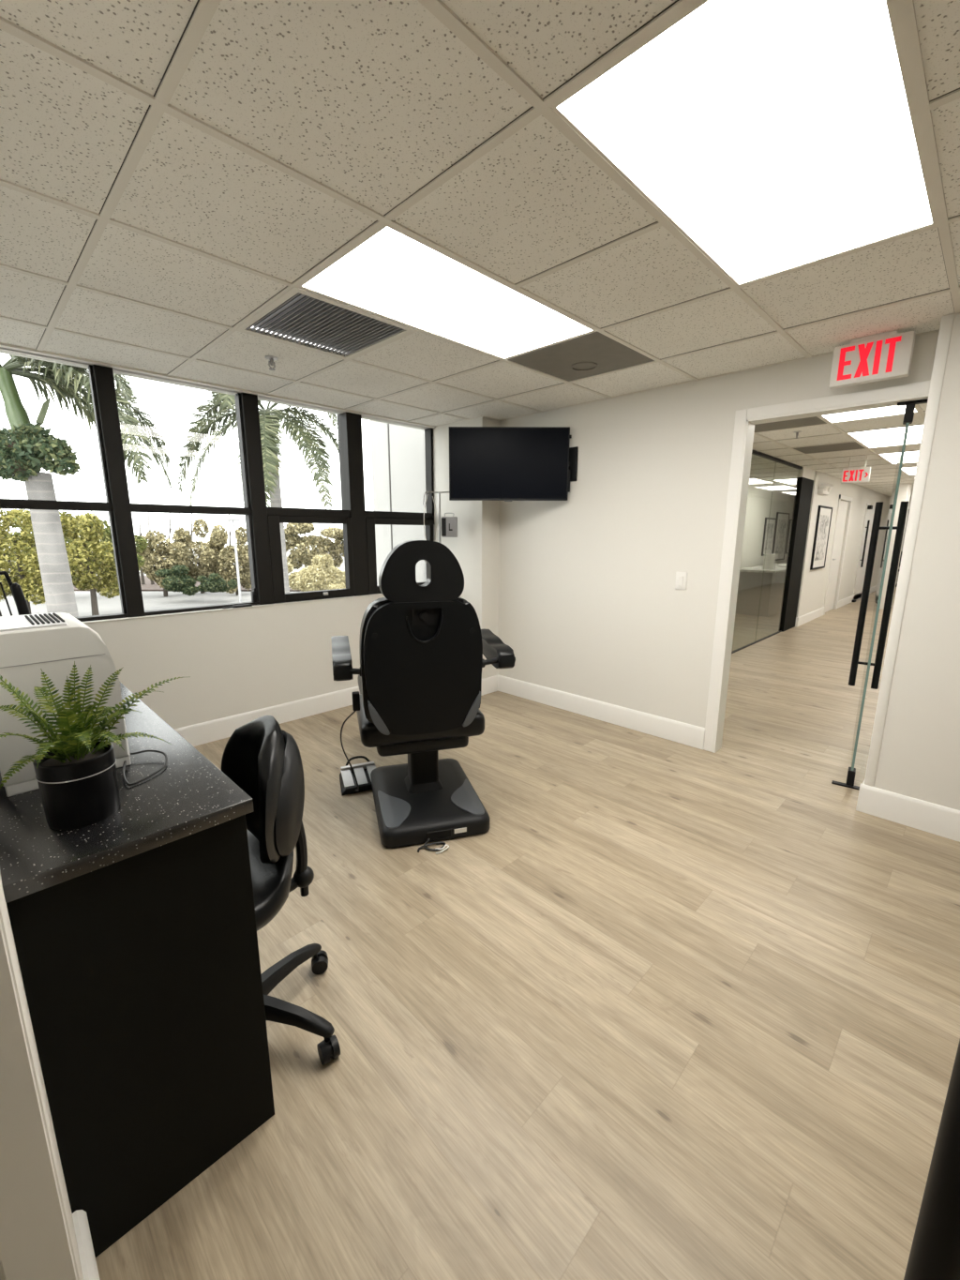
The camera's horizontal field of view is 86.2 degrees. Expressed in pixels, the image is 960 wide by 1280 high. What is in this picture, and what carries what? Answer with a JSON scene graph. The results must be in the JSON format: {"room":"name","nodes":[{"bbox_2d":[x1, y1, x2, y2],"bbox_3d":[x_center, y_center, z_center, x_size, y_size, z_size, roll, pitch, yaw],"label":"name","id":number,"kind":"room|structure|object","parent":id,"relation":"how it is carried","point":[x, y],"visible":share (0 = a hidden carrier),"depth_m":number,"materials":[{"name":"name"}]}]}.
{"room":"examination room","nodes":[
{"label":"examination room","id":0,"kind":"room"},
{"bbox_2d":[0,872,83,1279],"bbox_3d":[-1.761,-0.096,1.620,3.040,2.410,0.150,11,16,44],"label":"wall","id":1,"kind":"structure","parent":0,"point":[5,919],"depth_m":0.77,"materials":[{"name":"white paint"}]},
{"bbox_2d":[0,920,77,1279],"bbox_3d":[-0.658,0.127,0.602,0.014,2.390,0.071,11,16,44],"label":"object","id":2,"kind":"structure","parent":1,"relation":"attached to","point":[35,1244],"depth_m":0.73,"materials":[{"name":"white paint"}]},
{"bbox_2d":[72,1209,99,1279],"bbox_3d":[-0.704,1.201,0.939,0.228,0.150,0.020,11,16,44],"label":"baseboard","id":3,"kind":"structure","parent":1,"relation":"attached to","point":[88,1263],"depth_m":0.95,"materials":[{"name":"white"}]},
{"bbox_2d":[0,347,429,729],"bbox_3d":[-1.524,-0.599,3.864,0.140,2.490,3.750,11,16,44],"label":"wall","id":4,"kind":"structure","parent":0,"point":[235,661],"depth_m":3.65,"materials":[{"name":"white paint"}]},
{"bbox_2d":[0,364,128,621],"bbox_3d":[-2.532,-0.800,2.779,0.075,1.474,0.878,11,16,44],"label":"window","id":5,"kind":"structure","parent":4,"relation":"in","point":[7,504],"depth_m":3.00,"materials":[{"name":"brown metal"}]},
{"bbox_2d":[92,364,259,617],"bbox_3d":[-1.938,-0.921,3.372,0.826,1.474,0.144,-10,16,-41],"label":"window","id":6,"kind":"structure","parent":4,"relation":"in","point":[104,381],"depth_m":3.15,"materials":[{"name":"brown metal"}]},
{"bbox_2d":[81,593,382,623],"bbox_3d":[-1.561,-0.262,3.812,0.047,0.006,3.230,11,16,44],"label":"trim","id":7,"kind":"structure","parent":4,"relation":"attached to","point":[107,620],"depth_m":3.52,"materials":[{"name":"white"}]},
{"bbox_2d":[174,686,360,746],"bbox_3d":[-1.405,0.544,4.113,0.015,0.150,2.820,11,16,44],"label":"baseboard","id":8,"kind":"structure","parent":4,"relation":"attached to","point":[212,730],"depth_m":3.92,"materials":[{"name":"white"}]},
{"bbox_2d":[234,392,354,604],"bbox_3d":[-1.372,-1.037,3.937,0.800,1.474,0.144,-10,16,-42],"label":"window","id":9,"kind":"structure","parent":4,"relation":"in","point":[265,520],"depth_m":3.77,"materials":[{"name":"brown metal"}]},
{"bbox_2d":[336,411,434,596],"bbox_3d":[-0.781,-1.157,4.522,0.892,1.474,0.145,-11,16,-42],"label":"window","id":10,"kind":"structure","parent":4,"relation":"in","point":[349,424],"depth_m":4.30,"materials":[{"name":"brown metal"}]},
{"bbox_2d":[424,416,500,678],"bbox_3d":[-0.119,-0.757,4.839,0.749,2.410,0.370,11,16,44],"label":"wall","id":11,"kind":"structure","parent":0,"point":[476,546],"depth_m":4.56,"materials":[{"name":"white paint"}]},
{"bbox_2d":[422,491,457,542],"bbox_3d":[-0.362,-0.395,4.589,0.361,1.800,0.339,11,16,44],"label":"stand","id":12,"kind":"object","parent":11,"relation":"attached to","point":[449,524],"visible":0.48,"depth_m":4.40,"materials":[{"name":"grey metal"}]},
{"bbox_2d":[0,0,959,496],"bbox_3d":[6.286,-2.387,6.916,6.520,0.032,23.200,11,16,44],"label":"ceiling","id":13,"kind":"structure","parent":0,"point":[171,171],"depth_m":1.50,"materials":[{"name":"tile"}]},
{"bbox_2d":[264,355,278,370],"bbox_3d":[-1.147,-1.522,2.827,0.068,0.061,0.068,11,16,44],"label":"sprinkler head","id":14,"kind":"object","parent":13,"relation":"attached to","point":[271,358],"visible":1,"depth_m":2.82},
{"bbox_2d":[235,286,416,360],"bbox_3d":[-0.727,-1.544,2.405,0.606,0.166,0.606,11,16,44],"label":"ceiling vent","id":15,"kind":"object","parent":13,"relation":"in","point":[301,314],"visible":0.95,"depth_m":2.40,"materials":[{"name":"white metal"}]},
{"bbox_2d":[298,225,596,360],"bbox_3d":[-0.079,-1.466,2.204,0.606,0.094,1.215,11,16,44],"label":"ceiling light","id":16,"kind":"object","parent":13,"relation":"attached to","point":[391,275],"visible":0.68,"depth_m":2.11,"materials":[{"name":"white plastic"}]},
{"bbox_2d":[507,331,654,381],"bbox_3d":[0.564,-1.558,2.849,0.584,0.018,0.584,11,16,44],"label":"ceiling panel","id":17,"kind":"object","parent":13,"relation":"attached to","point":[595,353],"visible":1,"depth_m":2.81,"materials":[{"name":"white"}]},
{"bbox_2d":[571,361,597,371],"bbox_3d":[0.599,-1.573,2.954,0.150,0.007,0.150,11,16,44],"label":"ceiling speaker","id":18,"kind":"object","parent":17,"relation":"attached to","point":[576,366],"depth_m":2.96},
{"bbox_2d":[551,0,936,286],"bbox_3d":[0.787,-1.291,1.364,0.606,0.094,1.215,11,16,44],"label":"ceiling light","id":19,"kind":"object","parent":13,"relation":"attached to","point":[775,136],"visible":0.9,"depth_m":1.22,"materials":[{"name":"white plastic"}]},
{"bbox_2d":[773,479,797,484],"bbox_3d":[5.812,-2.922,9.312,0.606,0.094,1.216,11,16,44],"label":"ceiling light","id":20,"kind":"object","parent":13,"relation":"attached to","point":[786,481],"visible":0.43,"depth_m":9.34,"materials":[{"name":"white plastic"}]},
{"bbox_2d":[754,416,827,432],"bbox_3d":[2.600,-1.885,4.446,0.584,0.015,0.584,11,16,44],"label":"ceiling panel","id":21,"kind":"object","parent":13,"relation":"attached to","point":[808,421],"visible":0.43,"depth_m":4.49,"materials":[{"name":"white"}]},
{"bbox_2d":[793,430,801,438],"bbox_3d":[2.980,-1.926,4.822,0.068,0.061,0.068,11,16,44],"label":"sprinkler head","id":22,"kind":"object","parent":13,"relation":"attached to","point":[798,431],"visible":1,"depth_m":4.81},
{"bbox_2d":[793,441,864,453],"bbox_3d":[3.888,-2.145,5.719,0.584,0.015,0.584,11,16,44],"label":"ceiling panel","id":23,"kind":"object","parent":13,"relation":"attached to","point":[846,445],"visible":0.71,"depth_m":5.70,"materials":[{"name":"white"}]},
{"bbox_2d":[841,456,871,482],"bbox_3d":[4.711,-2.128,6.420,0.290,0.305,0.022,11,16,44],"label":"exit sign","id":24,"kind":"object","parent":13,"relation":"hanging from","point":[850,474],"visible":1,"depth_m":6.42,"materials":[{"name":"white plastic"}]},
{"bbox_2d":[820,405,918,422],"bbox_3d":[2.819,-1.791,3.805,0.606,0.094,1.216,11,16,44],"label":"ceiling light","id":25,"kind":"object","parent":13,"relation":"attached to","point":[896,410],"visible":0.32,"depth_m":4.11,"materials":[{"name":"white plastic"}]},
{"bbox_2d":[829,330,916,389],"bbox_3d":[1.919,-1.378,2.521,0.316,0.206,0.052,11,16,44],"label":"exit sign","id":26,"kind":"object","parent":13,"relation":"hanging from","point":[888,355],"visible":1,"depth_m":2.50,"materials":[{"name":"white plastic"}]},
{"bbox_2d":[846,424,923,448],"bbox_3d":[4.106,-2.052,5.079,0.606,0.094,1.216,11,16,44],"label":"ceiling light","id":27,"kind":"object","parent":13,"relation":"attached to","point":[888,437],"visible":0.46,"depth_m":5.05,"materials":[{"name":"white plastic"}]},
{"bbox_2d":[879,452,898,464],"bbox_3d":[5.253,-2.341,6.494,0.178,0.094,1.179,11,16,44],"label":"ceiling light","id":28,"kind":"object","parent":13,"relation":"attached to","point":[892,458],"depth_m":6.38,"materials":[{"name":"white plastic"}]},
{"bbox_2d":[902,466,917,474],"bbox_3d":[6.682,-2.573,7.627,0.606,0.094,1.216,11,16,44],"label":"ceiling light","id":29,"kind":"object","parent":13,"relation":"attached to","point":[910,471],"visible":0.24,"depth_m":7.68,"materials":[{"name":"white plastic"}]},
{"bbox_2d":[903,451,918,463],"bbox_3d":[5.362,-2.319,6.386,0.246,0.094,1.170,11,16,44],"label":"ceiling light","id":30,"kind":"object","parent":13,"relation":"attached to","point":[909,457],"depth_m":6.38,"materials":[{"name":"white plastic"}]},
{"bbox_2d":[95,583,959,1279],"bbox_3d":[6.309,0.022,7.385,6.640,0.120,23.400,11,16,44],"label":"floor","id":31,"kind":"structure","parent":0,"point":[679,1011],"depth_m":1.57,"materials":[{"name":"brown wood"}]},
{"bbox_2d":[0,682,274,1257],"bbox_3d":[-1.590,0.610,1.989,2.687,0.880,0.402,11,16,44],"label":"desk","id":32,"kind":"object","parent":31,"relation":"on","point":[134,929],"depth_m":1.05,"materials":[{"name":"black stone"}]},
{"bbox_2d":[0,612,131,797],"bbox_3d":[-1.053,0.126,1.260,0.306,0.364,0.232,11,16,44],"label":"appliance","id":33,"kind":"object","parent":32,"relation":"on","point":[51,642],"visible":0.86,"depth_m":1.13,"materials":[{"name":"grey plastic"}]},
{"bbox_2d":[0,571,30,617],"bbox_3d":[-2.420,-0.166,2.624,0.140,0.378,0.260,11,16,44],"label":"tool rack","id":34,"kind":"object","parent":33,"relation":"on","point":[19,597],"visible":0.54,"depth_m":2.63,"materials":[{"name":"black metal"}]},
{"bbox_2d":[24,613,64,624],"bbox_3d":[-1.044,-0.051,1.229,0.170,0.005,0.058,11,16,44],"label":"vent grille","id":35,"kind":"object","parent":33,"relation":"attached to","point":[50,618],"depth_m":1.22,"materials":[{"name":"black"}]},
{"bbox_2d":[0,661,182,829],"bbox_3d":[-0.772,0.175,1.054,0.258,0.352,0.353,11,16,44],"label":"potted fern","id":36,"kind":"object","parent":32,"relation":"on","point":[76,776],"visible":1,"depth_m":1.00,"materials":[{"name":"green plant"}]},
{"bbox_2d":[32,740,120,829],"bbox_3d":[-0.808,0.291,1.036,0.127,0.134,0.127,11,16,44],"label":"pot","id":37,"kind":"object","parent":36,"relation":"attached to","point":[79,789],"depth_m":0.99,"materials":[{"name":"black ceramic"}]},
{"bbox_2d":[0,682,253,903],"bbox_3d":[-1.589,0.195,1.903,2.687,0.032,0.402,11,16,44],"label":"countertop","id":38,"kind":"structure","parent":32,"relation":"on","point":[190,795],"depth_m":1.05,"materials":[{"name":"black stone"}]},
{"bbox_2d":[121,749,167,785],"bbox_3d":[-0.819,0.301,1.257,0.094,0.021,0.201,-8,14,-33],"label":"power cable","id":39,"kind":"object","parent":32,"relation":"on","point":[147,750],"visible":0.94,"depth_m":1.23,"materials":[{"name":"black rubber"}]},
{"bbox_2d":[221,715,340,1065],"bbox_3d":[-0.706,0.690,1.436,0.586,0.950,0.559,-9,15,-38],"label":"desk chair","id":40,"kind":"object","parent":31,"relation":"on","point":[263,760],"visible":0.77,"depth_m":1.41,"materials":[{"name":"black leather"}]},
{"bbox_2d":[339,755,376,795],"bbox_3d":[-0.711,0.788,3.034,0.251,0.111,0.256,-5,13,-23],"label":"foot pedal","id":41,"kind":"object","parent":31,"relation":"on","point":[362,771],"visible":0.72,"depth_m":2.99,"materials":[{"name":"silver plastic"}]},
{"bbox_2d":[331,540,515,848],"bbox_3d":[-0.361,0.152,2.884,0.892,1.411,1.232,-3,12,-16],"label":"chair","id":42,"kind":"object","parent":31,"relation":"on","point":[422,648],"visible":1,"depth_m":2.40,"materials":[{"name":"black plastic"}]},
{"bbox_2d":[359,597,481,723],"bbox_3d":[-0.281,0.087,2.467,0.573,0.595,0.115,-3,12,-16],"label":"backrest","id":43,"kind":"object","parent":42,"relation":"on","point":[420,632],"depth_m":2.37,"materials":[{"name":"black leather"}]},
{"bbox_2d":[417,838,449,853],"bbox_3d":[-0.218,0.961,2.394,0.148,0.034,0.084,-1,12,-3],"label":"lead","id":44,"kind":"object","parent":31,"relation":"on","point":[426,845],"visible":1,"depth_m":2.39,"materials":[{"name":"black rubber"}]},
{"bbox_2d":[736,562,786,617],"bbox_3d":[6.202,-1.115,10.565,0.700,0.820,3.700,11,16,44],"label":"reception desk","id":45,"kind":"object","parent":31,"relation":"on","point":[760,590],"depth_m":9.31,"materials":[{"name":"grey"}]},
{"bbox_2d":[739,562,786,572],"bbox_3d":[6.203,-1.497,10.486,0.700,0.040,3.700,11,16,44],"label":"countertop","id":46,"kind":"structure","parent":45,"relation":"on","point":[760,569],"depth_m":9.31,"materials":[{"name":"stone"}]},
{"bbox_2d":[763,554,775,569],"bbox_3d":[5.324,-1.446,9.445,0.180,0.278,0.180,11,16,44],"label":"paper roll","id":47,"kind":"object","parent":45,"relation":"on","point":[769,559],"visible":0.99,"depth_m":9.38,"materials":[{"name":"white paper"}]},
{"bbox_2d":[895,551,903,587],"bbox_3d":[12.005,-1.970,14.322,0.593,1.000,0.566,1,12,5],"label":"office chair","id":48,"kind":"object","parent":31,"relation":"on","point":[901,551],"visible":0.08,"depth_m":14.33,"materials":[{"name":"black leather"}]},
{"bbox_2d":[903,1039,959,1279],"bbox_3d":[0.712,0.375,0.133,0.868,2.100,0.098,11,16,42],"label":"door","id":49,"kind":"structure","parent":31,"relation":"on","point":[935,1251],"depth_m":0.41,"materials":[{"name":"black"}]},
{"bbox_2d":[497,331,939,727],"bbox_3d":[1.216,-0.511,3.661,2.841,2.410,0.100,11,16,44],"label":"wall","id":50,"kind":"structure","parent":0,"point":[591,606],"depth_m":3.66,"materials":[{"name":"white paint"}]},
{"bbox_2d":[449,426,578,501],"bbox_3d":[0.253,-1.353,4.004,0.976,0.540,0.228,0,12,0],"label":"television","id":51,"kind":"object","parent":50,"relation":"attached to","point":[487,463],"visible":1,"depth_m":3.90,"materials":[{"name":"black plastic"}]},
{"bbox_2d":[568,469,571,492],"bbox_3d":[0.681,-1.221,3.944,0.022,0.160,0.028,0,12,0],"label":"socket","id":52,"kind":"object","parent":51,"relation":"attached to","point":[569,471],"depth_m":3.93,"materials":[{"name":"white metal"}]},
{"bbox_2d":[481,674,705,749],"bbox_3d":[0.554,0.510,4.299,2.532,0.150,0.235,11,16,44],"label":"baseboard","id":53,"kind":"structure","parent":50,"relation":"attached to","point":[678,731],"depth_m":4.04,"materials":[{"name":"white"}]},
{"bbox_2d":[675,572,687,589],"bbox_3d":[1.356,-0.399,3.462,0.075,0.118,0.013,11,16,44],"label":"light switch","id":54,"kind":"object","parent":50,"relation":"attached to","point":[681,577],"visible":1,"depth_m":3.46,"materials":[{"name":"white plastic"}]},
{"bbox_2d":[703,380,931,752],"bbox_3d":[1.898,-0.256,3.025,0.912,2.170,0.124,11,16,44],"label":"trim","id":55,"kind":"structure","parent":50,"relation":"attached to","point":[745,420],"depth_m":3.15,"materials":[{"name":"white wood"}]},
{"bbox_2d":[831,398,928,790],"bbox_3d":[2.413,-0.233,3.095,0.195,2.100,0.840,9,14,36],"label":"door","id":56,"kind":"structure","parent":50,"relation":"in","point":[910,405],"depth_m":3.23,"materials":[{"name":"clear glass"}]},
{"bbox_2d":[731,449,802,653],"bbox_3d":[3.666,-1.116,6.664,0.040,2.390,2.600,11,16,44],"label":"glass wall","id":57,"kind":"structure","parent":0,"point":[754,452],"depth_m":6.66,"materials":[{"name":"black metal"}]},
{"bbox_2d":[778,477,813,632],"bbox_3d":[4.809,-1.278,7.809,0.070,2.250,0.650,11,16,44],"label":"trim","id":58,"kind":"structure","parent":57,"relation":"attached to","point":[804,490],"depth_m":7.70,"materials":[{"name":"black metal"}]},
{"bbox_2d":[740,483,795,568],"bbox_3d":[5.406,-1.699,9.455,1.430,2.410,9.300,11,16,44],"label":"wall","id":59,"kind":"structure","parent":0,"point":[762,502],"depth_m":10.56,"materials":[{"name":"white paint"}]},
{"bbox_2d":[761,517,776,556],"bbox_3d":[6.227,-2.223,11.060,0.030,0.790,0.680,11,16,44],"label":"framed print","id":60,"kind":"object","parent":59,"relation":"attached to","point":[770,524],"visible":0.87,"depth_m":11.02,"materials":[{"name":"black paper"}]},
{"bbox_2d":[772,512,789,560],"bbox_3d":[6.825,-2.344,11.652,0.030,1.060,0.900,11,16,44],"label":"framed print","id":61,"kind":"object","parent":59,"relation":"attached to","point":[782,519],"visible":0.84,"depth_m":11.64,"materials":[{"name":"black paper"}]},
{"bbox_2d":[785,519,792,554],"bbox_3d":[7.497,-2.480,12.317,0.030,0.790,0.750,11,16,44],"label":"framed print","id":62,"kind":"object","parent":59,"relation":"attached to","point":[790,522],"visible":0.38,"depth_m":12.07,"materials":[{"name":"black metal"}]},
{"bbox_2d":[797,466,891,617],"bbox_3d":[7.698,-1.947,10.678,0.150,2.410,8.900,11,16,44],"label":"wall","id":63,"kind":"structure","parent":0,"point":[813,582],"depth_m":9.26,"materials":[{"name":"white paint"}]},
{"bbox_2d":[810,505,832,570],"bbox_3d":[5.653,-1.688,8.489,0.030,1.010,0.860,11,16,44],"label":"framed print","id":64,"kind":"object","parent":63,"relation":"attached to","point":[824,513],"visible":1,"depth_m":8.44,"materials":[{"name":"white paper"}]},
{"bbox_2d":[817,482,833,495],"bbox_3d":[5.404,-2.362,8.014,0.141,0.172,0.419,11,16,44],"label":"emergency light","id":65,"kind":"object","parent":63,"relation":"attached to","point":[825,489],"visible":1,"depth_m":7.92,"materials":[{"name":"white plastic"}]},
{"bbox_2d":[795,585,877,626],"bbox_3d":[7.889,-0.877,11.088,0.165,0.150,8.165,11,16,44],"label":"baseboard","id":66,"kind":"structure","parent":63,"relation":"attached to","point":[812,615],"depth_m":9.14,"materials":[{"name":"white"}]},
{"bbox_2d":[823,494,853,615],"bbox_3d":[6.665,-1.584,9.605,0.105,2.130,1.090,11,16,44],"label":"door","id":67,"kind":"structure","parent":63,"relation":"in","point":[842,507],"depth_m":9.66,"materials":[{"name":"white"}]},
{"bbox_2d":[853,503,875,599],"bbox_3d":[8.588,-1.947,11.430,0.080,2.090,1.000,11,16,44],"label":"door","id":68,"kind":"structure","parent":63,"relation":"in","point":[870,508],"depth_m":11.32,"materials":[{"name":"white"}]},
{"bbox_2d":[879,482,912,609],"bbox_3d":[8.182,-1.828,10.106,0.140,2.410,0.550,11,16,44],"label":"wall","id":69,"kind":"structure","parent":0,"point":[905,489],"depth_m":9.92,"materials":[{"name":"white paint"}]},
{"bbox_2d":[896,509,909,583],"bbox_3d":[12.968,-2.873,15.217,4.200,2.410,0.100,11,16,44],"label":"wall","id":70,"kind":"structure","parent":0,"point":[909,509],"depth_m":15.37,"materials":[{"name":"grey paint"}]},
{"bbox_2d":[873,313,959,810],"bbox_3d":[3.196,-0.083,1.608,2.935,2.410,0.335,11,16,44],"label":"wall","id":71,"kind":"structure","parent":0,"point":[919,758],"depth_m":2.44,"materials":[{"name":"white paint"}]},
{"bbox_2d":[856,780,959,842],"bbox_3d":[3.159,1.029,1.812,2.950,0.150,0.280,11,16,44],"label":"baseboard","id":72,"kind":"structure","parent":71,"relation":"attached to","point":[935,819],"depth_m":2.58,"materials":[{"name":"white"}]},
{"bbox_2d":[864,314,954,786],"bbox_3d":[2.057,-0.330,2.483,0.042,2.235,0.029,11,16,44],"label":"trim","id":73,"kind":"structure","parent":71,"relation":"attached to","point":[946,323],"depth_m":2.44,"materials":[{"name":"white paint"}]},
{"label":"outside","id":74,"kind":"structure","parent":0,"visible":0},
{"bbox_2d":[0,549,345,617],"bbox_3d":[-40.553,-8.087,62.432,137.000,0.300,150.000,11,16,44],"label":"ground","id":75,"kind":"structure","parent":74,"point":[152,600],"depth_m":35.71,"materials":[{"name":"concrete"}]},
{"bbox_2d":[0,508,45,614],"bbox_3d":[-23.548,-3.739,26.147,4.649,5.949,2.980,-1,12,-6],"label":"leafy tree","id":76,"kind":"object","parent":75,"relation":"on","point":[28,576],"visible":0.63,"depth_m":25.47,"materials":[{"name":"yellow plant"}]},
{"bbox_2d":[1,510,89,567],"bbox_3d":[-29.434,-5.973,36.125,8.441,6.263,5.142,0,12,-2],"label":"leafy tree","id":77,"kind":"object","parent":75,"relation":"on","point":[15,533],"visible":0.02,"depth_m":34.98,"materials":[{"name":"green plant"}]},
{"bbox_2d":[0,354,173,617],"bbox_3d":[-6.843,-0.890,8.001,3.879,7.790,2.805,-5,13,-25],"label":"royal palm","id":78,"kind":"object","parent":75,"relation":"on","point":[26,447],"visible":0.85,"depth_m":7.51,"materials":[{"name":"green plant"}]},
{"bbox_2d":[60,511,120,615],"bbox_3d":[-20.599,-3.868,27.127,3.843,5.818,2.776,1,12,4],"label":"leafy tree","id":79,"kind":"object","parent":75,"relation":"on","point":[90,527],"visible":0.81,"depth_m":26.74,"materials":[{"name":"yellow plant"}]},
{"bbox_2d":[90,519,148,590],"bbox_3d":[-21.104,-4.310,30.089,3.513,5.483,2.049,0,12,2],"label":"leafy tree","id":80,"kind":"object","parent":75,"relation":"on","point":[142,546],"visible":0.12,"depth_m":29.74,"materials":[{"name":"green plant"}]},
{"bbox_2d":[10,575,303,591],"bbox_3d":[-27.772,-5.463,48.820,100.000,0.120,14.000,0,12,0],"label":"planting bed","id":81,"kind":"object","parent":75,"relation":"on","point":[147,587],"depth_m":43.14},
{"bbox_2d":[139,513,146,584],"bbox_3d":[-30.310,-8.093,46.129,0.558,6.350,1.025,2,12,11],"label":"bare tree","id":82,"kind":"object","parent":81,"relation":"in","point":[141,533],"visible":0.49,"depth_m":46.05,"materials":[{"name":"grey plant"}]},
{"bbox_2d":[148,512,154,584],"bbox_3d":[-29.587,-8.305,46.140,0.570,6.762,1.083,3,12,11],"label":"bare tree","id":83,"kind":"object","parent":81,"relation":"in","point":[149,528],"visible":0.22,"depth_m":45.98,"materials":[{"name":"grey plant"}]},
{"bbox_2d":[160,514,168,561],"bbox_3d":[-28.439,-8.066,46.211,0.510,6.271,1.126,7,14,30],"label":"bare tree","id":84,"kind":"object","parent":81,"relation":"in","point":[162,515],"visible":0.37,"depth_m":45.97,"materials":[{"name":"grey plant"}]},
{"bbox_2d":[167,512,176,556],"bbox_3d":[-27.649,-8.424,46.118,0.540,7.014,1.203,3,12,14],"label":"bare tree","id":85,"kind":"object","parent":81,"relation":"in","point":[170,528],"visible":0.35,"depth_m":45.96,"materials":[{"name":"grey plant"}]},
{"bbox_2d":[178,512,185,528],"bbox_3d":[-26.826,-8.172,46.122,0.542,6.521,1.101,3,12,13],"label":"bare tree","id":86,"kind":"object","parent":81,"relation":"in","point":[179,513],"visible":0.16,"depth_m":45.97,"materials":[{"name":"grey plant"}]},
{"bbox_2d":[190,513,196,562],"bbox_3d":[-25.717,-8.298,46.124,0.552,6.770,1.120,3,12,12],"label":"bare tree","id":87,"kind":"object","parent":81,"relation":"in","point":[191,531],"visible":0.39,"depth_m":45.96,"materials":[{"name":"grey plant"}]},
{"bbox_2d":[228,514,235,545],"bbox_3d":[-22.343,-8.213,46.140,0.568,6.613,1.054,2,12,11],"label":"bare tree","id":88,"kind":"object","parent":81,"relation":"in","point":[230,530],"visible":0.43,"depth_m":45.96,"materials":[{"name":"grey plant"}]},
{"bbox_2d":[135,529,191,596],"bbox_3d":[-23.603,-5.682,38.086,4.758,4.927,2.743,1,12,3],"label":"leafy tree","id":89,"kind":"object","parent":75,"relation":"on","point":[152,557],"visible":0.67,"depth_m":37.14,"materials":[{"name":"green plant"}]},
{"bbox_2d":[154,564,198,596],"bbox_3d":[-20.687,-4.071,34.988,2.598,2.123,2.237,11,16,44],"label":"shrub","id":90,"kind":"object","parent":75,"relation":"on","point":[175,579],"visible":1,"depth_m":34.61,"materials":[{"name":"green plant"}]},
{"bbox_2d":[171,518,234,593],"bbox_3d":[-21.729,-6.521,39.995,5.886,5.805,3.288,0,12,0],"label":"leafy tree","id":91,"kind":"object","parent":75,"relation":"on","point":[181,534],"visible":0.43,"depth_m":39.22,"materials":[{"name":"green plant"}]},
{"bbox_2d":[196,572,237,592],"bbox_3d":[-18.012,-3.910,35.111,1.811,1.486,2.371,11,16,44],"label":"shrub","id":92,"kind":"object","parent":75,"relation":"on","point":[214,583],"visible":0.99,"depth_m":34.62,"materials":[{"name":"green plant"}]},
{"bbox_2d":[198,526,251,595],"bbox_3d":[-18.762,-6.007,39.017,4.344,5.208,2.847,0,12,0],"label":"leafy tree","id":93,"kind":"object","parent":75,"relation":"on","point":[228,572],"visible":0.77,"depth_m":38.37,"materials":[{"name":"green plant"}]},
{"bbox_2d":[225,517,241,602],"bbox_3d":[-9.315,-2.042,19.861,0.200,5.211,0.500,11,16,44],"label":"lamp post","id":94,"kind":"object","parent":75,"relation":"on","point":[233,519],"visible":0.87,"depth_m":19.57,"materials":[{"name":"grey metal"}]},
{"bbox_2d":[175,391,339,593],"bbox_3d":[-6.627,-3.783,16.418,4.609,10.087,4.739,11,16,44],"label":"royal palm","id":95,"kind":"object","parent":75,"relation":"on","point":[270,417],"visible":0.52,"depth_m":15.32,"materials":[{"name":"green plant"}]},
{"bbox_2d":[284,523,344,569],"bbox_3d":[-11.471,-5.644,36.102,6.302,5.700,3.634,0,12,-1],"label":"leafy tree","id":96,"kind":"object","parent":75,"relation":"on","point":[302,554],"visible":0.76,"depth_m":35.05,"materials":[{"name":"green plant"}]},
{"bbox_2d":[286,554,346,591],"bbox_3d":[-7.554,-3.002,24.031,3.747,2.111,2.395,4,12,17],"label":"shrub","id":97,"kind":"object","parent":75,"relation":"on","point":[315,577],"visible":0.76,"depth_m":23.33,"materials":[{"name":"green plant"}]},
{"bbox_2d":[370,420,426,585],"bbox_3d":[-0.617,-1.130,5.676,1.040,9.200,0.600,11,16,44],"label":"wall","id":98,"kind":"structure","parent":75,"relation":"on","point":[407,444],"depth_m":5.38,"materials":[{"name":"white paint"}]},
{"bbox_2d":[387,423,392,550],"bbox_3d":[-0.960,-1.113,5.592,0.017,9.200,0.013,11,16,44],"label":"trim","id":99,"kind":"structure","parent":98,"relation":"attached to","point":[387,424],"depth_m":5.47,"materials":[{"name":"grey"}]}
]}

